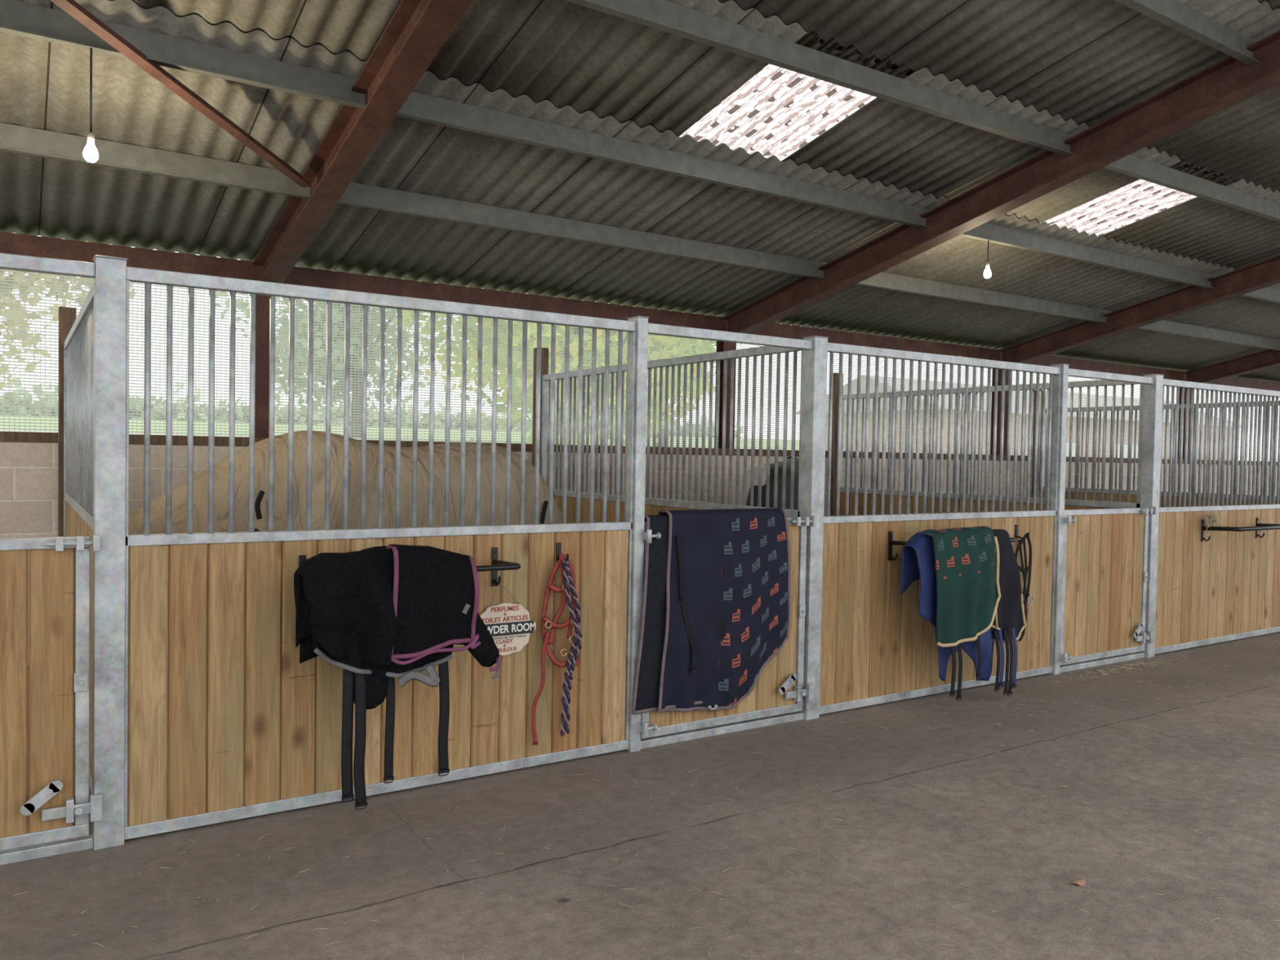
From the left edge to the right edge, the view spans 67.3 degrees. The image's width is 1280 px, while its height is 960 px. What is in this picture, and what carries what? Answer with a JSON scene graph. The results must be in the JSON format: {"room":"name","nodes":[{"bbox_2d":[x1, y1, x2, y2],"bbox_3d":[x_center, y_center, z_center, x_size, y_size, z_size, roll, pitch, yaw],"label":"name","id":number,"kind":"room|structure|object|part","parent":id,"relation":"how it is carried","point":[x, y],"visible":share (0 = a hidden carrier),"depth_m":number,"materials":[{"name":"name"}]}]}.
{"room":"farm building","nodes":[
{"label":"farm building","id":0,"kind":"room"},
{"bbox_2d":[0,441,1277,610],"bbox_3d":[2.841,0.508,11.209,27.000,1.520,0.200,0,2,-33],"label":"wall","id":1,"kind":"structure","parent":0,"point":[28,471],"depth_m":7.06,"materials":[{"name":"concrete"}]},
{"bbox_2d":[0,431,1277,466],"bbox_3d":[2.856,-0.287,11.188,27.000,0.070,0.220,0,2,-33],"label":"trim","id":2,"kind":"structure","parent":1,"relation":"on","point":[13,437],"depth_m":7.96,"materials":[{"name":"brown wood"}]},
{"bbox_2d":[254,294,270,437],"bbox_3d":[-2.903,-0.911,7.388,0.150,1.170,0.140,0,2,-33],"label":"steel column","id":3,"kind":"structure","parent":2,"relation":"on","point":[262,302],"depth_m":7.32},
{"bbox_2d":[253,0,473,283],"bbox_3d":[-0.661,-2.257,3.949,0.160,1.932,8.080,0,2,-33],"label":"rafter","id":4,"kind":"object","parent":3,"relation":"on","point":[417,30],"visible":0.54,"depth_m":5.18,"materials":[{"name":"red metal"}]},
{"bbox_2d":[50,0,311,186],"bbox_3d":[-2.459,-2.062,4.051,0.069,0.616,3.750,1,2,13],"label":"diagonal brace","id":5,"kind":"object","parent":4,"relation":"attached to","point":[71,7],"visible":1,"depth_m":4.74,"materials":[{"name":"red metal"}]},
{"bbox_2d":[0,231,1279,391],"bbox_3d":[2.852,-1.579,11.196,27.000,0.172,0.140,0,2,-33],"label":"beam","id":6,"kind":"structure","parent":3,"relation":"on","point":[10,242],"depth_m":8.36,"materials":[{"name":"red metal"}]},
{"bbox_2d":[0,269,250,437],"bbox_3d":[-4.822,-0.916,6.257,4.450,1.170,0.001,0,2,-33],"label":"net","id":7,"kind":"object","parent":6,"relation":"hanging from","point":[4,270],"visible":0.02,"depth_m":7.01,"materials":[{"name":"grey"}]},
{"bbox_2d":[274,297,716,448],"bbox_3d":[-1.069,-0.912,8.703,4.510,1.170,0.001,0,2,-33],"label":"net","id":8,"kind":"object","parent":6,"relation":"hanging from","point":[299,300],"visible":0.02,"depth_m":8.29,"materials":[{"name":"grey"}]},
{"bbox_2d":[733,343,992,454],"bbox_3d":[2.681,-0.909,11.146,4.440,1.170,0.001,0,2,-33],"label":"net","id":9,"kind":"object","parent":6,"relation":"hanging from","point":[741,346],"visible":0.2,"depth_m":11.06,"materials":[{"name":"grey"}]},
{"bbox_2d":[1006,370,1176,457],"bbox_3d":[6.405,-0.905,13.572,4.450,1.170,0.001,0,2,-33],"label":"net","id":10,"kind":"object","parent":6,"relation":"hanging from","point":[1034,375],"visible":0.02,"depth_m":13.58,"materials":[{"name":"grey"}]},
{"bbox_2d":[1194,388,1279,461],"bbox_3d":[10.133,-0.902,16.002,4.450,1.170,0.001,0,2,-33],"label":"net","id":11,"kind":"object","parent":6,"relation":"hanging from","point":[1194,388],"visible":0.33,"depth_m":15.69,"materials":[{"name":"grey"}]},
{"bbox_2d":[714,341,736,448],"bbox_3d":[0.875,-0.907,9.850,0.150,1.170,0.140,0,2,-33],"label":"steel column","id":12,"kind":"structure","parent":2,"relation":"on","point":[721,346],"depth_m":9.83,"materials":[{"name":"metal"}]},
{"bbox_2d":[721,29,1279,333],"bbox_3d":[3.117,-2.254,6.412,0.160,1.932,8.080,0,2,-33],"label":"rafter","id":13,"kind":"object","parent":12,"relation":"on","point":[1228,82],"visible":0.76,"depth_m":6.80,"materials":[{"name":"red metal"}]},
{"bbox_2d":[990,368,1008,455],"bbox_3d":[4.595,-0.904,12.274,0.150,1.170,0.140,0,2,-33],"label":"steel column","id":14,"kind":"structure","parent":2,"relation":"on","point":[1000,371],"depth_m":12.26,"materials":[{"name":"metal"}]},
{"bbox_2d":[998,255,1279,363],"bbox_3d":[6.837,-2.251,8.835,0.160,1.932,8.080,0,2,-33],"label":"rafter","id":15,"kind":"object","parent":14,"relation":"on","point":[1264,273],"visible":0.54,"depth_m":10.62,"materials":[{"name":"red metal"}]},
{"bbox_2d":[1177,387,1191,459],"bbox_3d":[8.324,-0.901,14.703,0.150,1.170,0.140,0,2,-33],"label":"steel column","id":16,"kind":"structure","parent":2,"relation":"on","point":[1185,388],"depth_m":14.68,"materials":[{"name":"metal"}]},
{"bbox_2d":[1183,349,1279,383],"bbox_3d":[10.566,-2.247,11.265,0.160,1.932,8.080,0,2,-33],"label":"rafter","id":17,"kind":"object","parent":16,"relation":"on","point":[1268,358],"visible":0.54,"depth_m":14.07,"materials":[{"name":"red metal"}]},
{"bbox_2d":[0,631,1279,959],"bbox_3d":[7.339,1.590,4.304,31.000,0.120,17.100,0,2,-33],"label":"floor","id":18,"kind":"structure","parent":0,"point":[388,873],"depth_m":3.64,"materials":[{"name":"concrete"}]},
{"bbox_2d":[57,306,76,537],"bbox_3d":[-3.879,0.055,6.503,0.100,2.430,0.100,0,2,-33],"label":"timber post","id":19,"kind":"object","parent":18,"relation":"on","point":[67,315],"visible":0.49,"depth_m":6.43,"materials":[{"name":"brown wood"}]},
{"bbox_2d":[63,283,93,794],"bbox_3d":[-2.938,0.225,5.059,0.044,2.180,3.335,0,2,-33],"label":"wall","id":20,"kind":"structure","parent":18,"relation":"on","point":[78,345],"depth_m":4.92,"materials":[{"name":"metal"}]},
{"bbox_3d":[-2.947,0.720,5.072,0.030,1.090,3.253,0,2,-33],"label":"plank panel","id":21,"kind":"part","parent":20,"relation":"part of","materials":[{"name":"brown wood"}]},
{"bbox_2d":[92,254,128,850],"bbox_3d":[-1.998,0.277,3.616,0.108,2.206,0.108,0,2,-33],"label":"post","id":22,"kind":"object","parent":18,"relation":"on","point":[110,277],"visible":0.95,"depth_m":3.57,"materials":[{"name":"metal"}]},
{"bbox_2d":[0,834,93,865],"bbox_3d":[-2.535,1.359,3.303,1.140,0.040,0.048,0,2,-33],"label":"door sill","id":23,"kind":"structure","parent":22,"relation":"attached to","point":[85,842],"depth_m":3.52,"materials":[{"name":"metal"}]},
{"bbox_2d":[0,253,95,278],"bbox_3d":[-2.496,-0.775,3.246,1.140,0.050,0.050,0,2,-33],"label":"header rail","id":24,"kind":"object","parent":22,"relation":"attached to","point":[7,261],"visible":1,"depth_m":3.46,"materials":[{"name":"metal"}]},
{"bbox_2d":[128,431,562,534],"bbox_3d":[-1.724,0.494,5.881,2.671,1.573,0.876,0,2,-33],"label":"horse","id":25,"kind":"object","parent":18,"relation":"on","point":[179,498],"visible":0.38,"depth_m":5.51},
{"bbox_2d":[124,266,635,839],"bbox_3d":[-1.003,0.285,4.259,2.270,2.168,0.050,0,2,-33],"label":"panel","id":26,"kind":"object","parent":18,"relation":"on","point":[216,678],"visible":0.91,"depth_m":4.05,"materials":[{"name":"wood"}]},
{"bbox_3d":[-1.010,0.785,4.270,2.244,1.070,0.028,0,2,-33],"label":"plank panel","id":27,"kind":"part","parent":26,"relation":"part of","materials":[{"name":"brown wood"}]},
{"bbox_2d":[298,546,520,586],"bbox_3d":[-0.960,0.406,4.097,0.893,0.180,0.289,0,2,-33],"label":"rack","id":28,"kind":"object","parent":26,"relation":"attached to","point":[496,565],"visible":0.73,"depth_m":4.21,"materials":[{"name":"black metal"}]},
{"bbox_2d":[293,543,502,809],"bbox_3d":[-0.973,0.779,3.924,0.820,1.043,0.268,0,2,-33],"label":"rug","id":29,"kind":"object","parent":28,"relation":"hanging from","point":[379,615],"visible":1,"depth_m":3.81,"materials":[{"name":"black fabric"}]},
{"bbox_3d":[-0.957,0.381,4.092,0.891,0.035,0.280,0,2,-33],"label":"rail","id":30,"kind":"part","parent":28,"relation":"part of","materials":[{"name":"black metal"}]},
{"bbox_2d":[480,582,535,655],"bbox_3d":[-0.620,0.640,4.459,0.317,0.356,0.048,0,2,-33],"label":"hanging sign","id":31,"kind":"object","parent":28,"relation":"hanging from","point":[510,626],"visible":0.88,"depth_m":4.48,"materials":[{"name":"beige paint"}]},
{"bbox_2d":[555,542,568,561],"bbox_3d":[-0.367,0.351,4.593,0.024,0.096,0.102,0,2,-33],"label":"wall hook","id":32,"kind":"object","parent":26,"relation":"attached to","point":[558,545],"visible":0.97,"depth_m":4.62,"materials":[{"name":"black metal"}]},
{"bbox_3d":[-0.392,0.347,4.631,0.024,0.090,0.010,0,2,-33],"label":"plate","id":33,"kind":"part","parent":32,"relation":"part of","materials":[{"name":"black metal"}]},
{"bbox_2d":[541,553,579,667],"bbox_3d":[-0.372,0.629,4.596,0.211,0.554,0.043,0,2,-33],"label":"red headcollar","id":34,"kind":"object","parent":32,"relation":"hanging from","point":[553,624],"visible":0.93,"depth_m":4.58,"materials":[{"name":"red fabric"}]},
{"bbox_2d":[531,632,550,745],"bbox_3d":[-0.471,0.987,4.551,0.084,0.533,0.026,1,2,-11],"label":"lead rope","id":35,"kind":"object","parent":34,"relation":"hanging from","point":[547,635],"visible":1,"depth_m":4.54,"materials":[{"name":"red fabric"}]},
{"bbox_2d":[560,559,582,736],"bbox_3d":[-0.332,0.806,4.608,0.103,0.858,0.072,0,2,-33],"label":"lead rope","id":36,"kind":"object","parent":32,"relation":"hanging from","point":[567,580],"visible":1,"depth_m":4.60,"materials":[{"name":"purple fabric"}]},
{"bbox_2d":[532,347,548,472],"bbox_3d":[-0.888,0.058,8.451,0.100,2.430,0.100,0,2,-33],"label":"timber post","id":37,"kind":"object","parent":18,"relation":"on","point":[544,351],"visible":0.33,"depth_m":8.40,"materials":[{"name":"brown wood"}]},
{"bbox_2d":[624,315,648,752],"bbox_3d":[-0.029,0.278,4.899,0.068,2.206,0.108,0,2,-33],"label":"post","id":38,"kind":"object","parent":18,"relation":"on","point":[642,322],"visible":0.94,"depth_m":4.85,"materials":[{"name":"metal"}]},
{"bbox_2d":[640,515,816,738],"bbox_3d":[0.495,0.765,5.207,1.174,1.125,0.108,0,2,-33],"label":"door","id":39,"kind":"structure","parent":38,"relation":"attached to","point":[778,690],"depth_m":5.42,"materials":[{"name":"wood"}]},
{"bbox_2d":[631,507,791,715],"bbox_3d":[0.383,0.695,5.157,1.047,1.084,0.187,0,2,-33],"label":"blanket","id":40,"kind":"object","parent":39,"relation":"hanging from","point":[716,611],"visible":0.98,"depth_m":5.08,"materials":[{"name":"fabric"}]},
{"bbox_3d":[0.827,1.149,5.425,0.131,0.112,0.044,0,2,-33],"label":"kick latch lever","id":41,"kind":"part","parent":39,"relation":"part of","materials":[{"name":"metal"}]},
{"bbox_3d":[0.932,0.749,5.488,0.045,0.070,0.023,0,2,-33],"label":"catch plate","id":42,"kind":"part","parent":39,"relation":"part of","materials":[{"name":"metal"}]},
{"bbox_2d":[13,641,1279,959],"bbox_3d":[4.163,1.437,5.520,15.032,0.006,3.482,0,2,-33],"label":"straw","id":43,"kind":"object","parent":18,"relation":"on","point":[1155,661],"visible":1,"depth_m":4.33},
{"bbox_2d":[540,346,803,523],"bbox_3d":[0.053,0.228,7.008,0.044,2.180,3.335,0,2,-33],"label":"wall","id":44,"kind":"structure","parent":18,"relation":"on","point":[653,505],"depth_m":6.60,"materials":[{"name":"metal"}]},
{"bbox_3d":[0.044,0.722,7.021,0.030,1.090,3.253,0,2,-33],"label":"plank panel","id":45,"kind":"part","parent":44,"relation":"part of","materials":[{"name":"brown wood"}]},
{"bbox_2d":[640,711,804,749],"bbox_3d":[0.456,1.361,5.252,1.140,0.040,0.048,0,2,-33],"label":"door sill","id":46,"kind":"structure","parent":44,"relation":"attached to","point":[672,738],"depth_m":5.22,"materials":[{"name":"metal"}]},
{"bbox_2d":[731,456,799,510],"bbox_3d":[1.314,0.517,8.743,0.633,1.486,2.657,2,2,20],"label":"horse","id":47,"kind":"object","parent":18,"relation":"on","point":[788,460],"visible":0.11,"depth_m":7.81},
{"bbox_2d":[799,335,828,719],"bbox_3d":[0.993,0.279,5.565,0.108,2.206,0.108,0,2,-33],"label":"post","id":48,"kind":"object","parent":18,"relation":"on","point":[815,359],"visible":0.95,"depth_m":5.52,"materials":[{"name":"metal"}]},
{"bbox_2d":[648,323,812,350],"bbox_3d":[0.495,-0.772,5.195,1.140,0.050,0.050,0,2,-33],"label":"header rail","id":49,"kind":"object","parent":48,"relation":"attached to","point":[653,328],"visible":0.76,"depth_m":5.15,"materials":[{"name":"metal"}]},
{"bbox_2d":[830,372,843,515],"bbox_3d":[2.103,0.061,10.400,0.100,2.430,0.100,0,2,-33],"label":"timber post","id":50,"kind":"object","parent":18,"relation":"on","point":[836,375],"visible":0.37,"depth_m":10.34,"materials":[{"name":"brown wood"}]},
{"bbox_2d":[819,342,1061,714],"bbox_3d":[1.988,0.287,6.208,2.270,2.168,0.050,0,2,-33],"label":"panel","id":51,"kind":"object","parent":18,"relation":"on","point":[877,647],"visible":0.83,"depth_m":6.00,"materials":[{"name":"wood"}]},
{"bbox_3d":[1.981,0.788,6.219,2.244,1.070,0.028,0,2,-33],"label":"plank panel","id":52,"kind":"part","parent":51,"relation":"part of","materials":[{"name":"brown wood"}]},
{"bbox_2d":[888,531,1017,560],"bbox_3d":[1.970,0.408,6.006,0.888,0.180,0.289,0,2,-33],"label":"rack","id":53,"kind":"object","parent":51,"relation":"attached to","point":[891,542],"visible":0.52,"depth_m":5.88,"materials":[{"name":"metal"}]},
{"bbox_3d":[1.974,0.384,6.001,0.886,0.035,0.280,0,2,-33],"label":"rail","id":54,"kind":"part","parent":53,"relation":"part of","materials":[{"name":"black metal"}]},
{"bbox_2d":[900,525,1026,701],"bbox_3d":[2.033,0.821,5.897,1.051,1.074,0.218,0,2,-33],"label":"rug","id":55,"kind":"object","parent":53,"relation":"hanging from","point":[971,596],"visible":1,"depth_m":5.77,"materials":[{"name":"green fabric"}]},
{"bbox_3d":[2.245,0.661,6.069,0.492,0.716,0.149,0,2,-33],"label":"rug navy panel","id":56,"kind":"part","parent":55,"relation":"part of","materials":[{"name":"blue fabric"}]},
{"bbox_2d":[1014,524,1029,538],"bbox_3d":[2.599,0.354,6.525,0.024,0.096,0.102,0,2,-33],"label":"wall hook","id":57,"kind":"object","parent":51,"relation":"attached to","point":[1016,526],"visible":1,"depth_m":6.56,"materials":[{"name":"black metal"}]},
{"bbox_3d":[2.574,0.350,6.564,0.024,0.090,0.010,0,2,-33],"label":"plate","id":58,"kind":"part","parent":57,"relation":"part of","materials":[{"name":"metal"}]},
{"bbox_2d":[1014,533,1033,641],"bbox_3d":[2.601,0.727,6.517,0.205,0.740,0.041,0,2,-33],"label":"bridle","id":59,"kind":"object","parent":57,"relation":"hanging from","point":[1026,595],"visible":0.61,"depth_m":6.53,"materials":[{"name":"leather"}]},
{"bbox_2d":[839,379,1143,515],"bbox_3d":[3.044,0.230,8.957,0.044,2.180,3.335,0,2,-33],"label":"wall","id":60,"kind":"structure","parent":18,"relation":"on","point":[1077,504],"depth_m":8.75,"materials":[{"name":"metal"}]},
{"bbox_3d":[3.035,0.725,8.970,0.030,1.090,3.253,0,2,-33],"label":"plank panel","id":61,"kind":"part","parent":60,"relation":"part of","materials":[{"name":"brown wood"}]},
{"bbox_2d":[1059,651,1144,672],"bbox_3d":[3.447,1.364,7.201,1.140,0.040,0.048,0,2,-33],"label":"door sill","id":62,"kind":"structure","parent":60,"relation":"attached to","point":[1070,667],"depth_m":7.17,"materials":[{"name":"metal"}]},
{"bbox_2d":[1031,390,1042,497],"bbox_3d":[5.094,0.063,12.349,0.100,2.430,0.100,0,2,-33],"label":"timber post","id":63,"kind":"object","parent":18,"relation":"on","point":[1034,406],"visible":0.06,"depth_m":12.32,"materials":[{"name":"brown wood"}]},
{"bbox_2d":[1048,363,1069,675],"bbox_3d":[2.962,0.281,6.848,0.068,2.206,0.108,0,2,-33],"label":"post","id":64,"kind":"object","parent":18,"relation":"on","point":[1064,367],"visible":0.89,"depth_m":6.80,"materials":[{"name":"metal"}]},
{"bbox_2d":[1059,506,1157,665],"bbox_3d":[3.486,0.768,7.156,1.174,1.125,0.108,0,2,-33],"label":"door","id":65,"kind":"structure","parent":64,"relation":"attached to","point":[1104,580],"depth_m":7.16,"materials":[{"name":"wood"}]},
{"bbox_3d":[3.818,1.151,7.373,0.131,0.112,0.044,0,2,-33],"label":"kick latch lever","id":66,"kind":"part","parent":65,"relation":"part of","materials":[{"name":"metal"}]},
{"bbox_3d":[3.923,0.751,7.437,0.045,0.070,0.023,0,2,-33],"label":"catch plate","id":67,"kind":"part","parent":65,"relation":"part of","materials":[{"name":"metal"}]},
{"bbox_2d":[1070,878,1085,886],"bbox_3d":[1.571,1.441,3.443,0.076,0.016,0.040,0,2,-33],"label":"dry leaf","id":68,"kind":"object","parent":18,"relation":"on","point":[1081,882],"visible":1,"depth_m":3.44,"materials":[{"name":"beige plant"}]},
{"bbox_2d":[1139,373,1164,657],"bbox_3d":[3.984,0.282,7.514,0.108,2.206,0.108,0,2,-33],"label":"post","id":69,"kind":"object","parent":18,"relation":"on","point":[1153,393],"visible":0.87,"depth_m":7.47,"materials":[{"name":"metal"}]},
{"bbox_2d":[1068,368,1153,384],"bbox_3d":[3.486,-0.770,7.144,1.140,0.050,0.050,0,2,-33],"label":"header rail","id":70,"kind":"object","parent":69,"relation":"attached to","point":[1072,372],"visible":0.78,"depth_m":7.11,"materials":[{"name":"metal"}]},
{"bbox_2d":[1039,400,1279,506],"bbox_3d":[6.035,0.233,10.906,0.044,2.180,3.335,0,2,-33],"label":"wall","id":71,"kind":"structure","parent":18,"relation":"on","point":[1073,490],"depth_m":11.26,"materials":[{"name":"metal"}]},
{"bbox_3d":[6.026,0.728,10.918,0.030,1.090,3.253,0,2,-33],"label":"plank panel","id":72,"kind":"part","parent":71,"relation":"part of","materials":[{"name":"brown wood"}]},
{"bbox_2d":[1154,378,1279,653],"bbox_3d":[4.979,0.290,8.157,2.270,2.168,0.050,0,2,-33],"label":"panel","id":73,"kind":"object","parent":18,"relation":"on","point":[1225,587],"visible":0.86,"depth_m":8.06,"materials":[{"name":"wood"}]},
{"bbox_3d":[4.972,0.791,8.168,2.244,1.070,0.028,0,2,-33],"label":"plank panel","id":74,"kind":"part","parent":73,"relation":"part of","materials":[{"name":"brown wood"}]},
{"bbox_2d":[1200,517,1279,541],"bbox_3d":[5.097,0.421,8.040,0.956,0.180,0.294,0,2,-33],"label":"rack","id":75,"kind":"object","parent":73,"relation":"attached to","point":[1260,526],"visible":1,"depth_m":7.87,"materials":[{"name":"black metal"}]},
{"bbox_2d":[1204,510,1221,535],"bbox_3d":[4.676,0.350,7.854,0.218,0.214,0.112,0,2,-33],"label":"tuft","id":76,"kind":"object","parent":75,"relation":"on","point":[1210,521],"visible":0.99,"depth_m":7.85,"materials":[{"name":"beige plant"}]},
{"bbox_3d":[5.100,0.397,8.036,0.956,0.044,0.285,0,2,-33],"label":"rail","id":77,"kind":"part","parent":75,"relation":"part of","materials":[{"name":"black metal"}]},
{"bbox_3d":[-3.021,0.276,2.950,0.068,2.206,0.108,0,2,-33],"label":"post","id":78,"kind":"object","parent":18,"relation":"on","visible":0},
{"bbox_2d":[0,534,102,850],"bbox_3d":[-2.496,0.763,3.258,1.174,1.125,0.108,0,2,-33],"label":"door","id":79,"kind":"structure","parent":78,"relation":"attached to","point":[45,604],"depth_m":3.49,"materials":[{"name":"wood"}]},
{"bbox_3d":[-2.520,0.764,3.280,1.018,1.030,0.026,0,2,-33],"label":"plank panel","id":80,"kind":"part","parent":79,"relation":"part of","materials":[{"name":"brown wood"}]},
{"bbox_3d":[-2.164,1.146,3.476,0.131,0.112,0.044,0,2,-33],"label":"kick latch lever","id":81,"kind":"part","parent":79,"relation":"part of","materials":[{"name":"metal"}]},
{"bbox_3d":[-2.059,0.746,3.539,0.045,0.070,0.023,0,2,-33],"label":"catch plate","id":82,"kind":"part","parent":79,"relation":"part of","materials":[{"name":"metal"}]},
{"bbox_2d":[0,0,1279,382],"bbox_3d":[5.063,-2.435,7.804,27.003,1.782,8.301,0,2,-33],"label":"ceiling","id":83,"kind":"structure","parent":0,"point":[1069,67],"depth_m":6.34,"materials":[{"name":"grey metal"}]},
{"bbox_2d":[0,0,1279,303],"bbox_3d":[4.290,-2.086,8.989,27.000,0.150,0.105,0,2,-33],"label":"purlin","id":84,"kind":"structure","parent":83,"relation":"attached to","point":[16,18],"depth_m":5.72,"materials":[{"name":"grey metal"}]},
{"bbox_2d":[83,48,98,162],"bbox_3d":[-2.568,-1.757,4.494,0.064,0.536,0.064,0,2,-33],"label":"hanging bulb","id":85,"kind":"object","parent":84,"relation":"hanging from","point":[91,154],"visible":1,"depth_m":4.49,"materials":[{"name":"beige glass"}]},
{"bbox_3d":[-2.572,-1.535,4.499,0.064,0.092,0.064,0,2,-33],"label":"glass bulb","id":86,"kind":"part","parent":85,"relation":"part of","materials":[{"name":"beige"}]},
{"bbox_3d":[-2.567,-1.825,4.492,0.008,0.400,0.008,2,2,34],"label":"cord","id":87,"kind":"part","parent":85,"relation":"part of","materials":[{"name":"plastic"}]},
{"bbox_2d":[983,240,991,278],"bbox_3d":[2.922,-1.857,8.066,0.064,0.326,0.064,0,2,-33],"label":"hanging bulb","id":88,"kind":"object","parent":84,"relation":"hanging from","point":[987,273],"visible":1,"depth_m":8.06,"materials":[{"name":"beige glass"}]},
{"bbox_3d":[2.920,-1.740,8.070,0.064,0.092,0.064,0,2,-33],"label":"glass bulb","id":89,"kind":"part","parent":88,"relation":"part of","materials":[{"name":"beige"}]},
{"bbox_3d":[2.923,-1.925,8.065,0.008,0.190,0.008,2,2,34],"label":"cord","id":90,"kind":"part","parent":88,"relation":"part of","materials":[{"name":"black plastic"}]},
{"bbox_2d":[0,122,1279,351],"bbox_3d":[3.659,-1.881,9.958,27.000,0.150,0.105,0,2,-33],"label":"purlin","id":91,"kind":"structure","parent":83,"relation":"attached to","point":[13,138],"depth_m":6.93,"materials":[{"name":"grey metal"}]},
{"bbox_2d":[678,31,914,160],"bbox_3d":[0.882,-2.312,6.004,0.876,0.305,1.360,0,2,-33],"label":"skylight","id":92,"kind":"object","parent":83,"relation":"attached to","point":[778,111],"depth_m":5.98,"materials":[{"name":"white plastic"}]},
{"bbox_2d":[564,0,1279,222],"bbox_3d":[4.972,-2.307,7.943,27.000,0.150,0.105,0,2,-33],"label":"purlin","id":93,"kind":"structure","parent":83,"relation":"attached to","point":[664,15],"depth_m":5.59,"materials":[{"name":"grey metal"}]},
{"bbox_2d":[1040,159,1235,236],"bbox_3d":[4.063,-2.309,8.076,0.876,0.305,1.360,0,2,-33],"label":"skylight","id":94,"kind":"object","parent":83,"relation":"attached to","point":[1140,199],"depth_m":8.07,"materials":[{"name":"white plastic"}]},
{"bbox_2d":[1114,0,1260,66],"bbox_3d":[5.609,-2.513,6.965,27.000,0.150,0.105,0,2,-33],"label":"purlin","id":95,"kind":"structure","parent":83,"relation":"attached to","point":[1174,14],"depth_m":5.30,"materials":[{"name":"grey metal"}]},
{"label":"outside","id":96,"kind":"structure","parent":0,"visible":0},
{"bbox_2d":[0,414,799,449],"bbox_3d":[-19.647,-2.103,57.633,150.000,3.700,101.900,0,2,-33],"label":"grass field","id":97,"kind":"structure","parent":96,"point":[3,417],"depth_m":49.50,"materials":[{"name":"green plant"}]},
{"bbox_2d":[0,232,136,388],"bbox_3d":[-15.953,-4.467,21.794,7.448,8.420,7.445,1,2,1],"label":"tree","id":98,"kind":"object","parent":97,"relation":"on","point":[12,273],"visible":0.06,"depth_m":23.09,"materials":[{"name":"green plant"}]},
{"bbox_2d":[215,266,442,438],"bbox_3d":[-9.020,-4.859,28.983,7.111,8.704,7.829,0,2,-33],"label":"tree","id":99,"kind":"object","parent":97,"relation":"on","point":[219,293],"visible":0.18,"depth_m":28.78,"materials":[{"name":"green plant"}]},
{"bbox_2d":[0,378,743,438],"bbox_3d":[-22.015,-5.342,74.978,75.552,3.391,6.176,0,2,-32],"label":"hedge","id":100,"kind":"object","parent":97,"relation":"on","point":[11,385],"visible":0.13,"depth_m":68.90,"materials":[{"name":"green plant"}]},
{"bbox_2d":[0,429,781,449],"bbox_3d":[-6.761,-0.463,24.207,27.100,1.350,0.150,0,2,-33],"label":"fence","id":101,"kind":"object","parent":97,"relation":"on","point":[173,431],"visible":0.05,"depth_m":22.50,"materials":[{"name":"white paint"}]},
{"bbox_2d":[393,278,715,445],"bbox_3d":[-1.439,-3.609,21.357,7.433,8.736,9.105,1,2,12],"label":"tree","id":102,"kind":"object","parent":97,"relation":"on","point":[402,278],"visible":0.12,"depth_m":18.95,"materials":[{"name":"green plant"}]},
{"bbox_2d":[585,337,741,447],"bbox_3d":[0.098,-3.240,25.044,5.258,7.585,5.998,0,2,-33],"label":"tree","id":103,"kind":"object","parent":97,"relation":"on","point":[689,338],"visible":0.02,"depth_m":24.77,"materials":[{"name":"green plant"}]},
{"bbox_2d":[795,374,1248,460],"bbox_3d":[13.036,-0.937,31.743,16.100,4.100,5.800,0,2,-33],"label":"brick outbuilding","id":104,"kind":"structure","parent":97,"relation":"on","point":[1073,451],"depth_m":27.86,"materials":[{"name":"grey brick"}]},
{"bbox_3d":[12.013,-0.009,28.091,2.400,2.200,0.060,0,2,-33],"label":"garage door","id":105,"kind":"part","parent":104,"relation":"part of","materials":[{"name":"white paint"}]},
{"bbox_3d":[15.699,-0.006,30.493,2.400,2.200,0.060,0,2,-33],"label":"garage door","id":106,"kind":"part","parent":104,"relation":"part of","materials":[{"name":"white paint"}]}
]}

